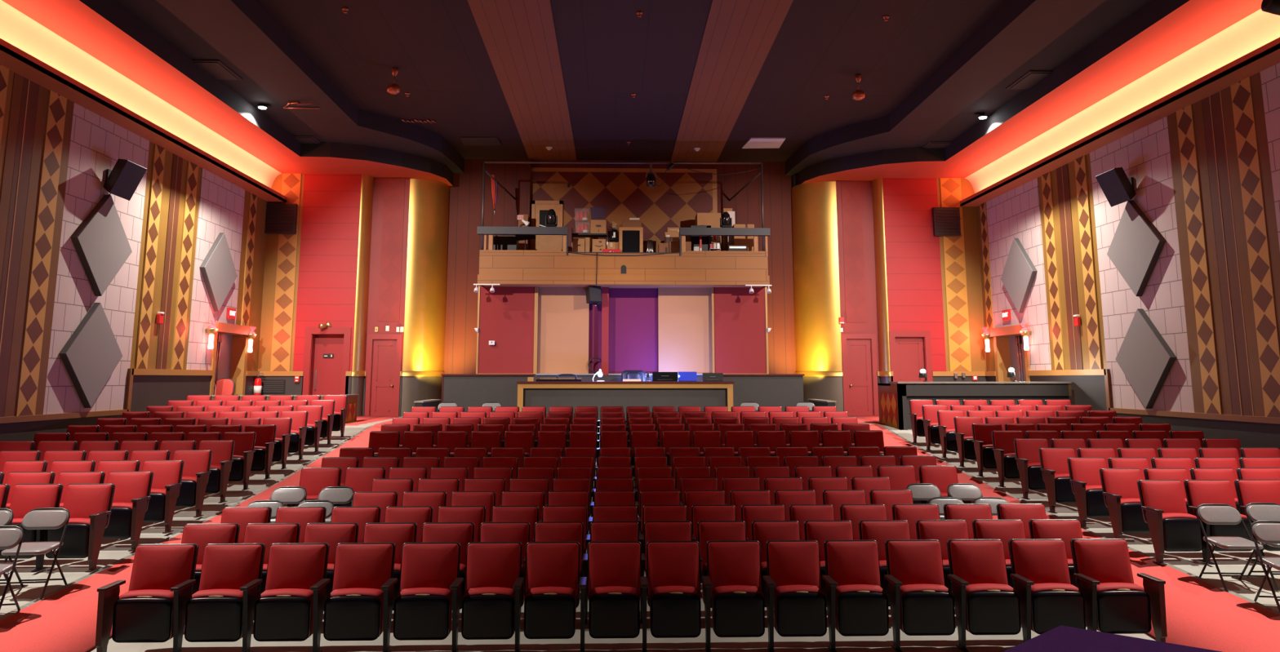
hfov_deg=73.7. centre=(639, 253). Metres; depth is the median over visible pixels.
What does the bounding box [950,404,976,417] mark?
seat
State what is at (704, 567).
seat cushion
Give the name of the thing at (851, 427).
seat
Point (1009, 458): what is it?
seat cushion
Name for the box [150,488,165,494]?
seat cushion
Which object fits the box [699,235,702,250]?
paint tube
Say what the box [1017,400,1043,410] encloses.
seat
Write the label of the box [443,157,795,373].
wall
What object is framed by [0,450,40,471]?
seat
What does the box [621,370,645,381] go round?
office chair
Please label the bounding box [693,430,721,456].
seat
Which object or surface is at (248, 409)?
seat
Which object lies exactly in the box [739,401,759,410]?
folding chair
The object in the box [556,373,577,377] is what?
gadget
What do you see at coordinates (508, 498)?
seat
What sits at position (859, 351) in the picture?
door
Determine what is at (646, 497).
seat
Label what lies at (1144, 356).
acoustic panel
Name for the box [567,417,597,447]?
seat
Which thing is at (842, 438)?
seat
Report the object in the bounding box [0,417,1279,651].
floor
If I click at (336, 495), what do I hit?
folding chair
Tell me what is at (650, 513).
seat
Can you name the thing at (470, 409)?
seat
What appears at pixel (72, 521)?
seat cushion
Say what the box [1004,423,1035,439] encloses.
seat
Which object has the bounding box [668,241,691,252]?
cardboard box
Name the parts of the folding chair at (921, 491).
backrest, leg frame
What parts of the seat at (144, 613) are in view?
panel, armrest, backrest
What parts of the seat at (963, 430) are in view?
panel, backrest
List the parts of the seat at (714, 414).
backrest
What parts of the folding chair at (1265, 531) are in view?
backrest, leg frame, seat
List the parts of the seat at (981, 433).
armrest, panel, backrest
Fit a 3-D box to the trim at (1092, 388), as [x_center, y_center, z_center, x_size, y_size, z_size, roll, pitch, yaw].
[9.516,2.755,9.742,0.075,2.990,25.500,0,-8,-2]
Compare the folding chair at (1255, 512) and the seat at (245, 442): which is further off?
the seat at (245, 442)
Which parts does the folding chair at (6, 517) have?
backrest, leg frame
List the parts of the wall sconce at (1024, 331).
lamp shade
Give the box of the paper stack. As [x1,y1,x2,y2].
[622,379,640,381]
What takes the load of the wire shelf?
on the balcony
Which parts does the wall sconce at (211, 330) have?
lamp shade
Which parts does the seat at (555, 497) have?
backrest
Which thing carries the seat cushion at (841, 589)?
on the seat at (857, 602)
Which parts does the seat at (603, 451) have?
backrest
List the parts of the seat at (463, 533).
backrest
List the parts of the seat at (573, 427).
backrest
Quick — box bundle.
[646,240,653,252]
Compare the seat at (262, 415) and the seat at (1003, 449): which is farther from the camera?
the seat at (262, 415)
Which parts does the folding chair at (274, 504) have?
leg frame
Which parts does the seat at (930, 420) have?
panel, backrest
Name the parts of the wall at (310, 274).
lozenge panel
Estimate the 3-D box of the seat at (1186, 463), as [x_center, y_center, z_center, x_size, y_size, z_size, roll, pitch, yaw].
[6.829,3.013,10.764,0.587,0.815,0.442,0,-8,-2]
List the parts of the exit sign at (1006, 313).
plate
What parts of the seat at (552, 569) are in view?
armrest, backrest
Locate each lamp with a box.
[318,322,331,328]
[520,219,529,226]
[592,368,604,381]
[918,368,928,382]
[1007,366,1017,382]
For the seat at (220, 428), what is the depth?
13.70 m
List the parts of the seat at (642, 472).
backrest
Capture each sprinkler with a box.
[342,7,349,13]
[635,11,643,17]
[882,15,888,22]
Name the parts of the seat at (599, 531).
armrest, backrest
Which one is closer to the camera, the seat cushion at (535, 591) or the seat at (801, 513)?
the seat cushion at (535, 591)
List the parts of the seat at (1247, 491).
backrest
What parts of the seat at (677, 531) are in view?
armrest, backrest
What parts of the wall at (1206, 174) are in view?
tile panel, tile panel, tile panel, tile panel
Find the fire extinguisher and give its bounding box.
[253,373,263,395]
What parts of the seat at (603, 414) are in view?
backrest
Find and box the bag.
[608,227,618,242]
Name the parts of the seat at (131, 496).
backrest, panel, armrest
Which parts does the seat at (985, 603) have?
armrest, backrest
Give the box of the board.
[727,211,734,245]
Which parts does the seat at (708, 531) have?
backrest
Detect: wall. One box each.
[0,64,268,417]
[210,394,359,423]
[257,173,410,371]
[351,174,373,416]
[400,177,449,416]
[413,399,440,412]
[441,373,535,412]
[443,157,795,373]
[475,286,768,381]
[723,373,804,411]
[791,180,843,411]
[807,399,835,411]
[835,177,986,411]
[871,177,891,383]
[877,382,1071,430]
[977,62,1279,417]
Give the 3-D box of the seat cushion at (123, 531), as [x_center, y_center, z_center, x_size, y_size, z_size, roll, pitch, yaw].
[-5.873,2.995,9.571,0.451,0.375,0.152,0,-8,-2]
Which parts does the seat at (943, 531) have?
backrest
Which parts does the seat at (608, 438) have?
backrest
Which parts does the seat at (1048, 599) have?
armrest, backrest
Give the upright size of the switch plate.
0.140 m
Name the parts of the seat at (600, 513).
armrest, backrest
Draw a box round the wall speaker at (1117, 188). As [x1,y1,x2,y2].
[1095,167,1136,207]
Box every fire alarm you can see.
[155,311,164,324]
[1073,315,1080,326]
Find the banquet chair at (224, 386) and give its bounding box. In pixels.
[213,378,235,395]
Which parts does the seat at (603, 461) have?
backrest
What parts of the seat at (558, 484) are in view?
backrest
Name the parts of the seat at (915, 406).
panel, backrest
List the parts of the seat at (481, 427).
backrest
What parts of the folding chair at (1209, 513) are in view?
backrest, leg frame, seat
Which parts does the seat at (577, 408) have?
backrest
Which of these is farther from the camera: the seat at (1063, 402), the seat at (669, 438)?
the seat at (1063, 402)
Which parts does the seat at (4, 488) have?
backrest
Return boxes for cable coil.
[587,357,601,373]
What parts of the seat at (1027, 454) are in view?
armrest, panel, backrest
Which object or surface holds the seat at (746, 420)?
on the floor
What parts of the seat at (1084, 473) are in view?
armrest, panel, backrest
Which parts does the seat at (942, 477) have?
backrest, panel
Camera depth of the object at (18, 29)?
15.54 m
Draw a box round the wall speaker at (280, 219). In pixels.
[264,204,297,234]
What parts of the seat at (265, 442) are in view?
backrest, panel, armrest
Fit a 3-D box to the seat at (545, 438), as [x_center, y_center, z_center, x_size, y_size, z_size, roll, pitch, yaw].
[-1.450,3.266,13.626,0.528,0.815,0.442,0,-8,-2]
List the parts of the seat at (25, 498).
backrest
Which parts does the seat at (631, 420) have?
backrest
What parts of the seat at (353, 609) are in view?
armrest, backrest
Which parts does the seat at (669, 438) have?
backrest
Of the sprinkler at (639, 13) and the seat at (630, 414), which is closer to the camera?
the sprinkler at (639, 13)
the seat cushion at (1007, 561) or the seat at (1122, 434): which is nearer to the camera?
the seat cushion at (1007, 561)
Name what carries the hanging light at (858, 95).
hanging from the ceiling at (608, 54)
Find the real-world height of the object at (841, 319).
0.170 m
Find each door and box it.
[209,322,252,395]
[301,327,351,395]
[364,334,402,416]
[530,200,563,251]
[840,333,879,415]
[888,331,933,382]
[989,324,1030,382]
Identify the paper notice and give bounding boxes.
[517,215,523,219]
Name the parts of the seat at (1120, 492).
armrest, panel, backrest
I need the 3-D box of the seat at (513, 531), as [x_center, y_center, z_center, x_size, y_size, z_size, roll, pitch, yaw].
[-1.273,2.873,7.675,0.521,0.815,0.442,0,-8,-2]
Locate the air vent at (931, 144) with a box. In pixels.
[922,141,951,148]
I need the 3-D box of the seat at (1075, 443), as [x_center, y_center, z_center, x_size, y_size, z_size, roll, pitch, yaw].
[6.280,3.113,12.336,0.562,0.815,0.442,0,-8,-2]
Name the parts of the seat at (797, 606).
armrest, backrest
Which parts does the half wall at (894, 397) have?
harlequin panel, panel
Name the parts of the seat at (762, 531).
backrest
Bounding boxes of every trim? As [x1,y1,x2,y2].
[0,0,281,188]
[0,38,286,202]
[0,368,259,440]
[259,371,402,416]
[877,371,986,383]
[960,37,1279,206]
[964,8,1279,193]
[985,368,1279,449]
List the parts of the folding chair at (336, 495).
seat, leg frame, backrest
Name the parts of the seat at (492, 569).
armrest, backrest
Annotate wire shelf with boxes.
[571,227,608,252]
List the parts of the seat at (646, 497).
armrest, backrest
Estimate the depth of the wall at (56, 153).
15.03 m
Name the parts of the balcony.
post, post, hand rail, wooden panel, post, pipe frame, post, hand rail, post, post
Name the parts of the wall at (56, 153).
tile panel, tile panel, tile panel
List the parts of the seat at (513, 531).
backrest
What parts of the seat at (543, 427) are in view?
backrest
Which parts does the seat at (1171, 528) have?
armrest, panel, backrest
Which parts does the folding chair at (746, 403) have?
leg frame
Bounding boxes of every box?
[400,326,404,332]
[573,238,585,252]
[585,237,590,252]
[591,219,606,233]
[591,239,605,252]
[602,248,620,252]
[607,242,618,248]
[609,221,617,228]
[622,219,641,227]
[657,243,668,252]
[664,232,679,243]
[666,227,679,233]
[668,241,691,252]
[695,213,721,251]
[722,208,732,251]
[727,244,746,251]
[732,224,754,251]
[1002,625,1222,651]
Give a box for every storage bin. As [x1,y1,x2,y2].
[576,211,587,221]
[576,224,588,233]
[590,207,605,219]
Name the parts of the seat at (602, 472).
backrest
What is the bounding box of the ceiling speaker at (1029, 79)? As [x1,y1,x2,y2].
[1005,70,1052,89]
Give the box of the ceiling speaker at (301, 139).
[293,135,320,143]
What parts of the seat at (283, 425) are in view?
backrest, panel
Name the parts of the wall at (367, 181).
rail moulding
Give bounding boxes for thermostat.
[488,340,494,345]
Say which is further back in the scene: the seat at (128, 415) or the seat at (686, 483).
the seat at (128, 415)
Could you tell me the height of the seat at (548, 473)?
0.815 m
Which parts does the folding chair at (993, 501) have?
leg frame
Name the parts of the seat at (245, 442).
backrest, panel, armrest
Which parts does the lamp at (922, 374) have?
lamp shade, bulb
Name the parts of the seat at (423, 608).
armrest, backrest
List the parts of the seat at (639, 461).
backrest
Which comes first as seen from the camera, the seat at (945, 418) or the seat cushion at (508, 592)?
the seat cushion at (508, 592)
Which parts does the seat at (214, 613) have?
armrest, backrest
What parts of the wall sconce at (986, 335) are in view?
lamp shade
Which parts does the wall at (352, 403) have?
harlequin panel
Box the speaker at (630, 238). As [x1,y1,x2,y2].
[618,226,643,252]
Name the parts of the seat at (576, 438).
backrest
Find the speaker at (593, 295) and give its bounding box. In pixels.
[585,286,601,306]
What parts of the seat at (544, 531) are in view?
backrest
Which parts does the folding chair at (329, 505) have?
leg frame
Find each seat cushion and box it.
[11,518,35,557]
[68,518,90,524]
[111,502,133,537]
[116,589,173,639]
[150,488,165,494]
[181,476,196,482]
[188,589,243,638]
[195,564,201,571]
[210,465,221,493]
[232,454,244,480]
[254,446,266,471]
[257,588,313,638]
[262,564,267,570]
[275,438,282,461]
[290,430,299,452]
[306,423,315,440]
[306,495,318,499]
[325,587,383,637]
[327,564,333,570]
[333,411,341,430]
[394,563,400,570]
[395,587,452,635]
[459,564,466,575]
[462,586,515,634]
[524,586,576,631]
[588,586,639,618]
[649,586,700,629]
[702,562,706,603]
[711,585,764,631]
[760,561,766,569]
[773,585,825,631]
[820,560,825,567]
[835,584,886,633]
[879,560,886,567]
[899,583,952,632]
[929,422,937,443]
[940,493,947,497]
[942,560,949,566]
[946,429,955,450]
[963,436,973,458]
[965,583,1017,632]
[982,444,993,468]
[1003,453,1015,478]
[1004,559,1011,565]
[1027,462,1040,489]
[1031,582,1081,631]
[1054,473,1069,502]
[1066,559,1073,565]
[1085,484,1102,490]
[1096,582,1146,631]
[1120,497,1140,504]
[1162,512,1198,519]
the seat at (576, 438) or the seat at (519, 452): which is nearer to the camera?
the seat at (519, 452)
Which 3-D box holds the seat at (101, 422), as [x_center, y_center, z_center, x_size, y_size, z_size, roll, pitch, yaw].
[-8.954,3.164,14.178,0.545,0.815,0.442,0,-8,-2]
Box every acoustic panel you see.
[58,302,122,408]
[71,195,132,296]
[200,232,237,311]
[1000,238,1037,313]
[1106,200,1165,296]
[1115,308,1176,408]
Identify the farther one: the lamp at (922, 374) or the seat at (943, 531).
the lamp at (922, 374)
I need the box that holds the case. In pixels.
[689,225,711,251]
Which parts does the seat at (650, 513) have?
armrest, backrest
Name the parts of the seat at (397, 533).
backrest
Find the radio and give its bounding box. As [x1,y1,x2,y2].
[693,246,698,250]
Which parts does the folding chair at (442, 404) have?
backrest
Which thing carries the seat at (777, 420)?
on the floor
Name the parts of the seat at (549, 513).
backrest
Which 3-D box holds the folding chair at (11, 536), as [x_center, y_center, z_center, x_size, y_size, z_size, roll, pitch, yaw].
[-5.582,2.743,7.266,0.447,0.751,0.508,2,-9,-12]
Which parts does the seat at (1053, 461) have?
armrest, panel, backrest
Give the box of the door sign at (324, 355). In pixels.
[323,354,333,357]
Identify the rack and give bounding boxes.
[709,235,720,251]
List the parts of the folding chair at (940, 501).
leg frame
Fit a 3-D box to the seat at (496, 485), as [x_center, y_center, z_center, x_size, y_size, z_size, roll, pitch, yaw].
[-1.882,3.072,9.966,0.549,0.815,0.442,0,-8,-2]
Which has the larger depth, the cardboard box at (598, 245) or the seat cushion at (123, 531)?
the cardboard box at (598, 245)
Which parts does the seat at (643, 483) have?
backrest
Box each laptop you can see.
[652,372,677,381]
[677,372,696,381]
[701,373,723,381]
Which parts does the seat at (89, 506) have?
backrest, panel, armrest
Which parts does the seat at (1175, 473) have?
backrest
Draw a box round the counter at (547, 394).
[515,381,734,420]
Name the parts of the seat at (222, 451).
backrest, panel, armrest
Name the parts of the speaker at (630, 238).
screen glass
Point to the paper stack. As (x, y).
(623, 380)
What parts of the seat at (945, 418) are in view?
panel, backrest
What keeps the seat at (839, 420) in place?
on the floor
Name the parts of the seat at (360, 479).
backrest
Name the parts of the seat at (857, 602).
armrest, backrest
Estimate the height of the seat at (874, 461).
0.815 m
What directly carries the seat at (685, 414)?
on the floor
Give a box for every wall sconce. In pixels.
[205,320,217,349]
[246,326,256,352]
[981,327,991,351]
[1019,322,1031,350]
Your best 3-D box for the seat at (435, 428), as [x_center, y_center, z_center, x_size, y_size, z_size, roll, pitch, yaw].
[-3.628,3.282,14.255,0.546,0.815,0.442,0,-8,-2]
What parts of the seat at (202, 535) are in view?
backrest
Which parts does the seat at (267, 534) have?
backrest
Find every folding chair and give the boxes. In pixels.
[0,507,13,585]
[0,507,70,599]
[0,525,23,610]
[246,500,284,519]
[269,486,306,523]
[297,500,333,519]
[317,486,354,523]
[436,402,457,412]
[481,402,502,411]
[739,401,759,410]
[795,401,815,410]
[906,483,944,519]
[928,497,964,515]
[946,483,982,500]
[973,497,1008,515]
[1196,503,1275,591]
[1244,502,1279,591]
[1250,520,1279,612]
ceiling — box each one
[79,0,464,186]
[255,0,1008,161]
[466,0,577,160]
[671,0,793,161]
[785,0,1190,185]
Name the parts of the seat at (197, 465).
backrest, panel, armrest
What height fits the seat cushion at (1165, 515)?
0.375 m
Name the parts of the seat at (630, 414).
backrest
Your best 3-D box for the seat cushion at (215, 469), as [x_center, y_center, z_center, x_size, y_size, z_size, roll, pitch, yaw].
[-6.047,3.156,11.928,0.441,0.375,0.152,0,-8,-2]
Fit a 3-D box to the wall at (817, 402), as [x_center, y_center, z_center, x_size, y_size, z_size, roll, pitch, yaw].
[4.150,3.710,19.475,0.200,0.703,1.890,0,-8,-2]
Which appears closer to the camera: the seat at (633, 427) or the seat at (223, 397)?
the seat at (633, 427)
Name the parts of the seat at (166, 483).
backrest, panel, armrest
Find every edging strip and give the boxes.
[0,425,373,620]
[876,423,1279,615]
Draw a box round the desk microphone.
[645,371,650,381]
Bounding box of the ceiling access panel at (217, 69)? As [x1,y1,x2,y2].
[191,59,242,79]
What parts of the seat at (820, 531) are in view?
backrest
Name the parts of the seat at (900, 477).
backrest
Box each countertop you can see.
[515,381,734,383]
[888,382,1071,383]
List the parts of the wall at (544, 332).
red panel, sliding panel, red post, booth sill, sliding panel, red panel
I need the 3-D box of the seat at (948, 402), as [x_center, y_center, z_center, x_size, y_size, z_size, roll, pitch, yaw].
[6.078,3.288,16.696,0.554,0.815,0.442,0,-8,-2]
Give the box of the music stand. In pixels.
[515,235,535,250]
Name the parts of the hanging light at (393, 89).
globe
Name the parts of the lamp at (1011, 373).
lamp shade, bulb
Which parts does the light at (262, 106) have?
bulb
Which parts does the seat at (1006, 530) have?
backrest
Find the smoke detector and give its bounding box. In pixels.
[546,146,552,150]
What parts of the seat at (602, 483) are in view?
armrest, backrest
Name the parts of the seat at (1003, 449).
armrest, panel, backrest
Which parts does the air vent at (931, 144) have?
grille panel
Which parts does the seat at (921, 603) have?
armrest, backrest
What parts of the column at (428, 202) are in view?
rail moulding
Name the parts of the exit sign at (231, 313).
plate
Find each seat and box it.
[0,440,35,451]
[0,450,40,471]
[0,471,4,484]
[0,484,10,508]
[0,484,62,559]
[2,460,47,484]
[5,471,55,508]
[31,483,115,572]
[33,432,70,450]
[36,440,77,460]
[43,450,86,471]
[49,460,95,484]
[57,471,105,507]
[66,425,99,440]
[71,432,109,450]
[79,440,118,460]
[87,450,128,471]
[95,543,198,651]
[96,417,126,432]
[97,460,140,483]
[102,425,137,440]
[102,471,153,551]
[111,432,147,450]
[120,440,158,460]
[121,411,150,425]
[128,417,161,432]
[130,449,170,471]
[138,425,173,440]
[142,460,184,533]
[146,405,173,417]
[149,432,184,450]
[153,411,184,425]
[160,440,196,460]
[163,417,195,432]
[167,400,193,411]
[170,543,265,651]
[173,449,212,517]
[174,425,207,440]
[176,405,204,417]
[181,523,239,595]
[186,395,212,405]
[186,411,216,425]
[186,431,221,449]
[195,400,222,411]
[197,417,228,431]
[198,440,235,502]
[206,405,234,417]
[209,424,242,440]
[213,395,239,405]
[217,411,247,425]
[220,506,271,543]
[222,431,256,490]
[225,400,253,411]
[230,417,261,431]
[236,405,265,417]
[240,542,329,651]
[241,395,266,405]
[243,523,300,600]
[244,424,276,479]
[249,411,279,424]
[254,400,280,411]
[262,417,292,469]
[266,405,293,417]
[268,395,293,405]
[275,506,326,542]
[280,411,308,460]
[282,400,308,411]
[283,467,342,506]
[295,395,320,405]
[296,405,323,452]
[303,522,359,601]
[310,400,335,444]
[310,542,395,651]
[320,457,359,486]
[323,395,348,437]
[330,506,381,542]
[333,467,385,506]
[339,447,374,467]
[351,491,398,522]
[361,457,399,478]
[362,522,417,610]
[368,431,399,457]
[371,478,413,506]
[377,447,412,467]
[380,424,410,447]
[380,542,461,651]
[384,506,432,542]
[388,467,426,491]
[391,417,420,431]
[401,491,446,522]
[402,412,429,424]
[402,431,434,457]
[402,457,439,478]
[411,406,436,417]
[413,424,442,447]
[415,447,450,466]
[417,478,459,506]
[421,522,475,609]
[422,417,450,431]
[430,466,468,491]
[431,412,457,423]
[436,431,467,457]
[436,506,485,542]
[439,406,464,417]
[443,457,479,478]
[444,423,474,447]
[449,542,522,651]
[450,491,495,522]
[453,417,480,431]
[453,447,488,466]
[460,412,486,423]
[463,478,505,506]
[465,521,530,606]
[467,406,493,417]
[469,423,505,447]
[470,431,501,456]
[473,466,512,491]
[482,456,518,478]
[483,417,510,431]
[489,411,515,423]
[490,447,524,467]
[490,491,544,522]
[491,506,538,542]
[494,406,519,417]
[500,478,549,506]
[501,423,536,447]
[503,431,534,457]
[512,417,539,439]
[512,541,580,651]
[516,456,558,478]
[517,411,543,425]
[517,466,555,491]
[521,406,546,417]
[523,521,583,607]
[529,447,562,466]
[532,505,587,577]
[533,423,567,447]
[537,431,566,456]
[539,490,589,553]
[542,417,569,439]
[545,478,591,534]
[546,411,571,424]
[549,406,573,420]
[550,466,591,501]
[554,456,593,488]
[564,431,597,458]
[564,447,595,497]
[566,423,596,447]
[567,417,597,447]
[571,406,598,423]
[573,411,597,417]
[578,541,641,651]
[582,521,639,625]
[585,505,637,599]
[587,490,635,534]
[589,477,633,516]
[591,466,632,502]
[592,456,631,488]
[595,431,627,465]
[595,447,630,476]
[596,423,626,466]
[597,406,623,426]
[597,411,624,432]
[597,417,625,439]
[625,406,649,439]
[626,411,652,435]
[627,417,653,457]
[627,423,655,466]
[630,431,658,466]
[631,447,665,476]
[632,456,667,502]
[633,466,672,502]
[635,477,675,533]
[637,490,680,553]
[639,505,687,576]
[640,520,692,625]
[640,541,701,651]
[652,406,675,424]
[654,411,679,431]
[656,417,681,434]
[658,423,684,447]
[662,431,690,465]
[667,447,700,475]
[671,456,705,479]
[675,466,711,491]
[677,406,701,423]
[680,477,718,505]
[681,411,706,424]
[684,417,710,431]
[684,490,725,522]
[688,423,714,447]
[691,504,736,583]
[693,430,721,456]
[697,520,746,608]
[701,540,764,651]
[702,446,734,466]
[703,406,727,423]
[708,456,742,477]
[711,411,737,423]
[712,417,738,430]
[714,466,750,490]
[716,423,744,446]
[722,477,760,505]
[724,430,753,456]
[729,489,771,520]
[730,406,755,423]
[737,446,770,466]
[739,411,765,423]
[741,504,786,540]
[742,417,769,430]
[745,456,779,477]
[748,423,777,446]
[751,520,800,607]
[753,466,790,490]
[756,430,786,456]
[757,406,782,417]
[762,540,826,651]
[764,477,803,504]
[768,411,793,423]
[772,417,799,430]
[773,489,816,520]
[774,446,808,466]
[779,423,808,446]
[783,455,818,477]
[784,406,808,417]
[789,430,819,455]
[789,504,835,540]
[794,466,831,489]
[795,411,821,423]
[801,417,828,430]
[804,520,853,604]
[808,476,848,504]
[809,423,838,446]
[810,446,844,466]
[812,406,836,417]
[821,430,851,455]
[822,455,857,476]
[822,489,866,520]
[822,539,888,651]
[823,411,848,423]
[831,417,857,430]
[835,466,873,489]
[840,423,870,446]
[840,504,887,539]
[846,446,879,466]
[851,476,891,504]
[853,430,884,455]
[858,520,911,606]
[860,455,896,476]
[869,489,913,519]
[876,466,922,504]
[883,446,917,466]
[884,539,955,651]
[891,503,940,539]
[899,455,936,483]
[908,400,933,443]
[915,520,968,596]
[918,466,973,503]
[921,404,947,450]
[934,400,959,410]
[937,410,964,457]
[942,503,992,539]
[946,539,1021,651]
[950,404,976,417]
[953,417,982,466]
[962,400,987,410]
[966,410,994,423]
[971,423,1002,476]
[972,519,1026,588]
[977,404,1004,417]
[985,417,1014,431]
[989,400,1015,410]
[991,431,1023,487]
[995,410,1023,423]
[995,503,1046,538]
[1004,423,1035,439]
[1006,404,1033,417]
[1008,538,1085,642]
[1013,438,1048,499]
[1016,417,1045,431]
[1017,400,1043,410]
[1025,431,1058,448]
[1026,410,1054,423]
[1028,519,1082,586]
[1035,404,1062,417]
[1036,423,1068,438]
[1038,448,1075,513]
[1044,400,1071,410]
[1047,417,1077,431]
[1050,438,1085,457]
[1056,410,1085,423]
[1060,431,1094,448]
[1065,404,1093,416]
[1066,457,1110,528]
[1070,423,1102,438]
[1070,538,1167,642]
[1076,448,1115,468]
[1079,416,1110,430]
[1087,438,1124,457]
[1088,410,1116,423]
[1096,430,1130,448]
[1099,468,1150,538]
[1103,423,1136,438]
[1107,457,1149,479]
[1112,416,1142,430]
[1117,448,1155,468]
[1125,438,1162,457]
[1132,430,1167,448]
[1137,480,1203,565]
[1138,423,1171,438]
[1143,467,1189,514]
[1151,457,1193,479]
[1157,447,1197,467]
[1163,438,1201,457]
[1168,430,1204,447]
[1183,480,1253,564]
[1189,467,1240,514]
[1194,457,1238,479]
[1198,447,1240,467]
[1202,438,1241,457]
[1234,479,1279,563]
[1236,467,1279,479]
[1239,457,1279,467]
[1240,447,1279,457]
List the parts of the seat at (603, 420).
backrest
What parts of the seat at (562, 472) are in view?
backrest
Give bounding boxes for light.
[257,104,271,109]
[386,67,400,94]
[473,284,500,293]
[545,208,557,226]
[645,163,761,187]
[666,161,674,170]
[720,212,732,227]
[745,284,771,293]
[851,74,865,100]
[974,112,987,119]
[1261,0,1279,15]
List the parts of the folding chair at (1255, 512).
backrest, leg frame, seat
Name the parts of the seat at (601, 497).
armrest, backrest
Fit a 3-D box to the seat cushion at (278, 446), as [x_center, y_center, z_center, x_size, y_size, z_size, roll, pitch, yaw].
[-6.151,3.273,14.218,0.431,0.375,0.152,0,-8,-2]
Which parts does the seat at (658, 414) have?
backrest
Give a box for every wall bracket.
[953,373,957,378]
[961,372,965,377]
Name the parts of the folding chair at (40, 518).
seat, leg frame, backrest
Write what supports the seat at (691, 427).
on the floor
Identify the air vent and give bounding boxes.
[261,379,285,393]
[922,141,951,148]
[932,207,960,235]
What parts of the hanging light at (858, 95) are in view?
globe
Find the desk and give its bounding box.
[536,377,582,381]
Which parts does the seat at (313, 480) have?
panel, backrest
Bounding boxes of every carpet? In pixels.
[0,426,381,651]
[345,416,402,426]
[848,415,885,425]
[869,424,1279,651]
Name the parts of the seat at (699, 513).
backrest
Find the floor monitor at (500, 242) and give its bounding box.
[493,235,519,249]
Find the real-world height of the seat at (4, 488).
0.815 m
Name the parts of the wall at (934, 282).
lozenge panel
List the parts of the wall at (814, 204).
rail moulding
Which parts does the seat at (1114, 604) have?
armrest, backrest, armrest, panel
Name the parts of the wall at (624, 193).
mural frame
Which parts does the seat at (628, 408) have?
backrest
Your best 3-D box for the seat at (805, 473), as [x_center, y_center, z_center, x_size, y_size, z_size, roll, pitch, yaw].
[2.245,3.171,10.945,0.545,0.815,0.442,0,-8,-2]
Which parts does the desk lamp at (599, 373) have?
bulb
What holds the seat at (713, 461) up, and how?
on the floor
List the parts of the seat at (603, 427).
backrest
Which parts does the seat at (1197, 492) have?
armrest, backrest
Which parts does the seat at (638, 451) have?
backrest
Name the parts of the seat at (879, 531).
backrest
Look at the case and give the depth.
22.65 m
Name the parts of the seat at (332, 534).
backrest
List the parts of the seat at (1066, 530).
backrest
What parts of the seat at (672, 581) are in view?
armrest, backrest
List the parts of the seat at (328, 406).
backrest, panel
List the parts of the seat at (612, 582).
armrest, backrest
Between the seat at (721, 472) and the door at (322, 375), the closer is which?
the seat at (721, 472)
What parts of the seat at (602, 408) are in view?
backrest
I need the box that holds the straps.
[490,174,497,214]
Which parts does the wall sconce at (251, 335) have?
lamp shade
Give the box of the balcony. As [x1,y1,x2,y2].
[476,161,770,288]
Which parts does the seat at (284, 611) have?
armrest, backrest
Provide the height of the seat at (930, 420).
0.815 m
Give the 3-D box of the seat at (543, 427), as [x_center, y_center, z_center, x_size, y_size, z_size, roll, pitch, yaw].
[-1.499,3.292,14.318,0.529,0.815,0.442,0,-8,-2]
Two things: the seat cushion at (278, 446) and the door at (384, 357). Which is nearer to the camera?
the seat cushion at (278, 446)
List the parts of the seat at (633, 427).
backrest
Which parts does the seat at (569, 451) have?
backrest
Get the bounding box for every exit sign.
[226,307,235,319]
[1001,309,1010,320]
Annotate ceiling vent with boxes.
[283,102,319,108]
[400,119,435,124]
[460,137,502,146]
[742,137,785,148]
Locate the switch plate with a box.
[385,325,389,331]
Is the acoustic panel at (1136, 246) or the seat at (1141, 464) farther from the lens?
the acoustic panel at (1136, 246)
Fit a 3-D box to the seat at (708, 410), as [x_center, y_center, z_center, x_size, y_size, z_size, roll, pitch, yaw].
[1.455,3.371,16.429,0.526,0.815,0.442,0,-8,-2]
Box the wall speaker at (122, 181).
[103,159,146,200]
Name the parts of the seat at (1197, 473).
backrest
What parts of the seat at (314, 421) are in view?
backrest, panel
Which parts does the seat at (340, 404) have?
backrest, panel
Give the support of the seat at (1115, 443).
on the floor
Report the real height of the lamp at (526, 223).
0.212 m
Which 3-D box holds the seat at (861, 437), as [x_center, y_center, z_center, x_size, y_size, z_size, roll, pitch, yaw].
[3.758,3.289,13.780,0.601,0.815,0.442,0,-8,-2]
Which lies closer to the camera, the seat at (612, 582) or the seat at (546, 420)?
the seat at (612, 582)
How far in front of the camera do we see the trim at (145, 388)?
16.40 m
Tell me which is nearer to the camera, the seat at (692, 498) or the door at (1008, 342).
the seat at (692, 498)
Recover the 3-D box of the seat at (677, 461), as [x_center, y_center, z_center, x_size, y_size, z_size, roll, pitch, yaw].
[0.661,3.235,11.766,0.530,0.815,0.442,0,-8,-2]
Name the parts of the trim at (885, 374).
rail moulding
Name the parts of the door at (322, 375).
pull handle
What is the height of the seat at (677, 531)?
0.815 m
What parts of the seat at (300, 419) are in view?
backrest, panel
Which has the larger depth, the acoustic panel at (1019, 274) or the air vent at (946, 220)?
the air vent at (946, 220)
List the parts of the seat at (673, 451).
backrest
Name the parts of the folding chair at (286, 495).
leg frame, backrest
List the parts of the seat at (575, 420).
backrest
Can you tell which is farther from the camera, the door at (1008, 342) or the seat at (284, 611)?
the door at (1008, 342)
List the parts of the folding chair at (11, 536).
seat, leg frame, backrest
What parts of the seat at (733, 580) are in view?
armrest, backrest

